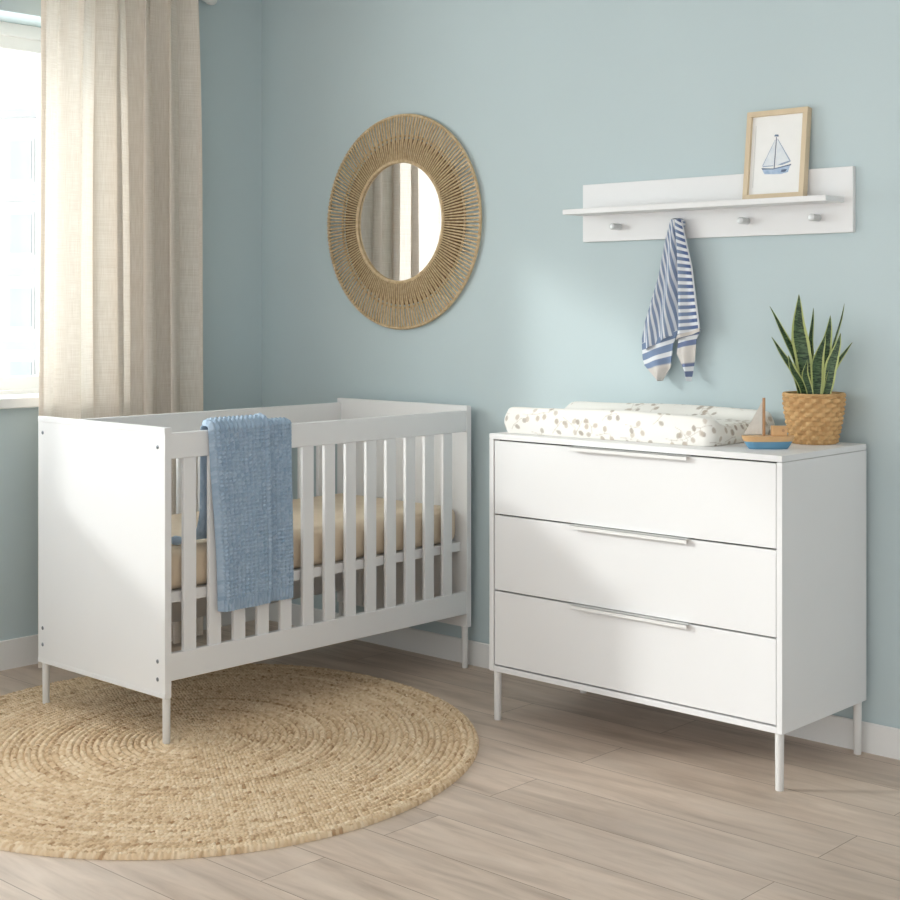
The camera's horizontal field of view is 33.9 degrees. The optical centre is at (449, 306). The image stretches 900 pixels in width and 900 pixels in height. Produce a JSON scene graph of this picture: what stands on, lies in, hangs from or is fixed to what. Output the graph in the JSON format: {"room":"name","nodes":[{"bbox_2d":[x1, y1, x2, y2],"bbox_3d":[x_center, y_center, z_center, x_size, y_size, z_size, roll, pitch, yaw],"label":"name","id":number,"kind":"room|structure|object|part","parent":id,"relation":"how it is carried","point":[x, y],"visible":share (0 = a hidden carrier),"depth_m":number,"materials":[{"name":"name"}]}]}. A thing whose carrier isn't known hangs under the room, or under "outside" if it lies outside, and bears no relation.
{"room":"children's room","nodes":[
{"label":"children's room","id":0,"kind":"room"},
{"bbox_2d":[0,0,261,640],"bbox_3d":[-2.946,-0.060,4.168,0.300,2.760,6.000,0,0,43],"label":"wall","id":1,"kind":"structure","parent":0,"point":[230,31],"depth_m":6.10,"materials":[{"name":"blue paint"}]},
{"bbox_2d":[0,21,40,408],"bbox_3d":[-2.297,-0.355,4.800,0.286,1.449,2.550,0,0,43],"label":"window","id":2,"kind":"structure","parent":1,"relation":"in","point":[15,391],"depth_m":5.67,"materials":[{"name":"white paint"}]},
{"bbox_3d":[-2.275,0.350,4.779,0.226,0.038,2.550,0,0,43],"label":"sill","id":3,"kind":"part","parent":2,"relation":"part of","materials":[{"name":"white paint"}]},
{"bbox_2d":[0,607,254,670],"bbox_3d":[-2.831,1.266,4.061,0.014,0.108,6.000,0,0,43],"label":"baseboard","id":4,"kind":"structure","parent":1,"relation":"attached to","point":[21,651],"depth_m":5.42,"materials":[{"name":"white paint"}]},
{"bbox_2d":[202,0,216,4],"bbox_3d":[-2.125,-1.260,4.787,0.064,0.060,3.425,0,0,43],"label":"curtain rod","id":5,"kind":"object","parent":1,"relation":"attached to","point":[209,2],"visible":0.73,"depth_m":6.01,"materials":[{"name":"white metal"}]},
{"bbox_2d":[38,0,202,667],"bbox_3d":[-1.244,0.002,5.615,0.103,2.613,0.735,0,0,43],"label":"curtain","id":6,"kind":"object","parent":5,"relation":"hanging from","point":[121,291],"visible":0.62,"depth_m":5.58,"materials":[{"name":"fabric"}]},
{"bbox_2d":[0,620,899,899],"bbox_3d":[-0.745,1.380,2.232,6.160,0.120,6.150,0,0,43],"label":"floor","id":7,"kind":"structure","parent":0,"point":[571,794],"depth_m":3.76,"materials":[{"name":"brown wood"}]},
{"bbox_2d":[0,663,478,860],"bbox_3d":[-0.780,1.310,4.464,1.810,0.018,1.823,0,0,43],"label":"rug","id":8,"kind":"object","parent":7,"relation":"on","point":[257,757],"visible":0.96,"depth_m":4.23,"materials":[{"name":"wicker"}]},
{"bbox_2d":[38,398,470,743],"bbox_3d":[-0.642,0.841,5.134,0.694,0.959,1.368,0,0,43],"label":"crib","id":9,"kind":"object","parent":8,"relation":"on","point":[108,605],"visible":0.84,"depth_m":4.81,"materials":[{"name":"white paint"}]},
{"bbox_3d":[-1.333,1.238,4.869,0.024,0.140,0.024,0,0,43],"label":"leg","id":10,"kind":"part","parent":9,"relation":"part of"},
{"bbox_3d":[-1.097,0.765,4.642,0.694,0.809,0.024,0,0,43],"label":"panel","id":11,"kind":"part","parent":9,"relation":"part of","materials":[{"name":"white paint"}]},
{"bbox_3d":[-0.850,1.238,4.422,0.024,0.140,0.024,0,0,43],"label":"leg","id":12,"kind":"part","parent":9,"relation":"part of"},
{"bbox_3d":[-0.886,0.417,5.362,0.022,0.078,1.322,0,0,43],"label":"rail","id":13,"kind":"part","parent":9,"relation":"part of","materials":[{"name":"white paint"}]},
{"bbox_2d":[171,413,293,611],"bbox_3d":[-0.672,0.636,4.629,0.125,0.599,0.421,0,0,43],"label":"blanket","id":14,"kind":"object","parent":9,"relation":"on","point":[250,456],"visible":0.99,"depth_m":4.60,"materials":[{"name":"blue fabric"}]},
{"bbox_3d":[-0.886,1.080,5.362,0.022,0.082,1.322,0,0,43],"label":"rail","id":15,"kind":"part","parent":9,"relation":"part of","materials":[{"name":"white paint"}]},
{"bbox_2d":[171,493,454,588],"bbox_3d":[-0.639,0.795,5.137,0.626,0.131,1.300,0,0,43],"label":"mattress","id":16,"kind":"object","parent":9,"relation":"on","point":[201,544],"visible":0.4,"depth_m":5.05,"materials":[{"name":"beige fabric"}]},
{"bbox_3d":[-0.641,0.877,5.135,0.638,0.033,1.312,0,0,43],"label":"mattress","id":17,"kind":"part","parent":9,"relation":"part of","materials":[{"name":"beige fabric"}]},
{"bbox_3d":[-0.396,0.417,4.908,0.022,0.078,1.322,0,0,43],"label":"rail","id":18,"kind":"part","parent":9,"relation":"part of","materials":[{"name":"white paint"}]},
{"bbox_3d":[-0.396,1.080,4.908,0.022,0.082,1.322,0,0,43],"label":"rail","id":19,"kind":"part","parent":9,"relation":"part of","materials":[{"name":"white paint"}]},
{"bbox_3d":[-0.429,1.244,5.846,0.024,0.152,0.024,0,0,43],"label":"leg","id":20,"kind":"part","parent":9,"relation":"part of","materials":[{"name":"white wood"}]},
{"bbox_3d":[-0.185,0.765,5.627,0.694,0.809,0.024,0,0,43],"label":"panel","id":21,"kind":"part","parent":9,"relation":"part of","materials":[{"name":"white paint"}]},
{"bbox_3d":[0.054,1.244,5.399,0.024,0.152,0.024,0,0,43],"label":"leg","id":22,"kind":"part","parent":9,"relation":"part of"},
{"bbox_2d":[490,432,865,791],"bbox_3d":[0.673,0.862,4.532,1.056,0.916,0.500,0,0,43],"label":"dresser","id":23,"kind":"object","parent":7,"relation":"on","point":[724,583],"visible":0.98,"depth_m":4.26,"materials":[{"name":"white paint"}]},
{"bbox_3d":[0.153,1.240,4.719,0.025,0.159,0.025,0,0,43],"label":"leg","id":24,"kind":"part","parent":23,"relation":"part of","materials":[{"name":"white metal"}]},
{"bbox_3d":[0.526,0.431,4.346,0.420,0.013,0.027,0,0,43],"label":"handle","id":25,"kind":"part","parent":23,"relation":"part of","materials":[{"name":"white metal"}]},
{"bbox_3d":[0.526,0.668,4.346,0.420,0.013,0.027,0,0,43],"label":"handle","id":26,"kind":"part","parent":23,"relation":"part of","materials":[{"name":"white metal"}]},
{"bbox_3d":[0.526,0.910,4.346,0.420,0.013,0.027,0,0,43],"label":"handle","id":27,"kind":"part","parent":23,"relation":"part of","materials":[{"name":"white metal"}]},
{"bbox_3d":[0.521,0.542,4.367,1.014,0.232,0.018,0,0,43],"label":"drawer","id":28,"kind":"part","parent":23,"relation":"part of","materials":[{"name":"white paint"}]},
{"bbox_3d":[0.521,0.782,4.367,1.014,0.237,0.018,0,0,43],"label":"drawer","id":29,"kind":"part","parent":23,"relation":"part of","materials":[{"name":"white paint"}]},
{"bbox_3d":[0.521,1.022,4.367,1.014,0.234,0.018,0,0,43],"label":"drawer","id":30,"kind":"part","parent":23,"relation":"part of","materials":[{"name":"white paint"}]},
{"bbox_2d":[504,401,774,445],"bbox_3d":[0.588,0.358,4.643,0.770,0.090,0.407,0,0,40],"label":"changing pad","id":31,"kind":"object","parent":23,"relation":"on","point":[678,424],"visible":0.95,"depth_m":4.51,"materials":[{"name":"white fabric"}]},
{"bbox_3d":[0.678,0.413,4.537,1.056,0.018,0.485,0,0,43],"label":"panel","id":32,"kind":"part","parent":23,"relation":"part of","materials":[{"name":"white paint"}]},
{"bbox_2d":[741,398,794,448],"bbox_3d":[0.907,0.332,4.206,0.151,0.145,0.062,0,0,1],"label":"boat","id":33,"kind":"object","parent":23,"relation":"on","point":[778,439],"visible":1,"depth_m":4.19,"materials":[{"name":"blue paint"}]},
{"bbox_3d":[0.900,1.240,4.028,0.025,0.159,0.025,0,0,43],"label":"leg","id":34,"kind":"part","parent":23,"relation":"part of","materials":[{"name":"white metal"}]},
{"bbox_2d":[770,295,851,444],"bbox_3d":[1.075,0.183,4.370,0.194,0.441,0.209,0,0,43],"label":"potted snake plant","id":35,"kind":"object","parent":23,"relation":"on","point":[813,413],"visible":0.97,"depth_m":4.34,"materials":[{"name":"green plant"}]},
{"bbox_3d":[1.204,1.240,4.356,0.025,0.159,0.025,0,0,43],"label":"leg","id":36,"kind":"part","parent":23,"relation":"part of","materials":[{"name":"white metal"}]},
{"bbox_2d":[262,0,899,728],"bbox_3d":[1.292,-0.060,4.434,6.160,2.760,0.150,0,0,43],"label":"wall","id":37,"kind":"structure","parent":0,"point":[545,100],"depth_m":5.13,"materials":[{"name":"blue paint"}]},
{"bbox_2d":[327,114,481,329],"bbox_3d":[-0.192,-0.328,5.681,0.831,0.831,0.028,0,0,43],"label":"wall mirror","id":38,"kind":"object","parent":37,"relation":"attached to","point":[405,220],"visible":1,"depth_m":5.66,"materials":[{"name":"beige wicker"}]},
{"bbox_2d":[359,163,446,280],"bbox_3d":[-0.188,-0.328,5.685,0.472,0.472,0.014,0,0,43],"label":"mirror glass","id":39,"kind":"object","parent":38,"relation":"attached to","point":[403,206],"depth_m":5.67,"materials":[{"name":"silver mirror"}]},
{"bbox_2d":[269,602,899,759],"bbox_3d":[1.352,1.275,4.267,5.846,0.090,0.014,0,0,43],"label":"baseboard","id":40,"kind":"structure","parent":37,"relation":"attached to","point":[881,740],"depth_m":5.40,"materials":[{"name":"white paint"}]},
{"bbox_2d":[563,166,855,241],"bbox_3d":[0.797,-0.322,4.702,1.012,0.197,0.130,0,0,43],"label":"wall shelf","id":41,"kind":"object","parent":37,"relation":"attached to","point":[709,206],"visible":0.98,"depth_m":4.71,"materials":[{"name":"white paint"}]},
{"bbox_2d":[642,218,700,380],"bbox_3d":[0.715,-0.023,4.796,0.239,0.531,0.053,0,0,43],"label":"towel","id":42,"kind":"object","parent":41,"relation":"hanging from","point":[673,310],"visible":1,"depth_m":4.78,"materials":[{"name":"fabric"}]},
{"bbox_2d":[742,106,811,198],"bbox_3d":[1.009,-0.471,4.557,0.212,0.280,0.056,0,0,43],"label":"picture frame","id":43,"kind":"object","parent":41,"relation":"on","point":[777,145],"visible":0.91,"depth_m":4.55,"materials":[{"name":"brown wood"}]},
{"bbox_2d":[749,113,802,194],"bbox_3d":[1.012,-0.470,4.560,0.185,0.252,0.041,0,0,43],"label":"print","id":44,"kind":"object","parent":43,"relation":"attached to","point":[775,139],"depth_m":4.56,"materials":[{"name":"paper"}]},
{"bbox_2d":[782,391,845,444],"bbox_3d":[1.080,0.329,4.379,0.186,0.150,0.186,0,0,43],"label":"basket","id":45,"kind":"object","parent":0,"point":[813,417],"depth_m":4.31,"materials":[{"name":"beige wicker"}]},
{"label":"outside","id":46,"kind":"structure","parent":0,"visible":0},
{"bbox_2d":[0,108,35,376],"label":"window","id":47,"kind":"structure","parent":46,"point":[17,125],"depth_m":60.01,"materials":[{"name":"white glass"}]},
{"bbox_3d":[-17.463,-5.980,60.009,0.960,1.560,0.040,0,0,13],"label":"pane","id":48,"kind":"part","parent":47,"relation":"part of","materials":[{"name":"glass"}]},
{"bbox_3d":[-17.463,-2.980,60.009,0.960,1.560,0.040,0,0,13],"label":"pane","id":49,"kind":"part","parent":47,"relation":"part of","materials":[{"name":"glass"}]},
{"bbox_3d":[-17.463,0.020,60.009,0.960,1.560,0.040,0,0,13],"label":"pane","id":50,"kind":"part","parent":47,"relation":"part of","materials":[{"name":"glass"}]},
{"bbox_3d":[-17.463,3.020,60.009,0.960,1.560,0.040,0,0,13],"label":"pane","id":51,"kind":"part","parent":47,"relation":"part of","materials":[{"name":"glass"}]}
]}

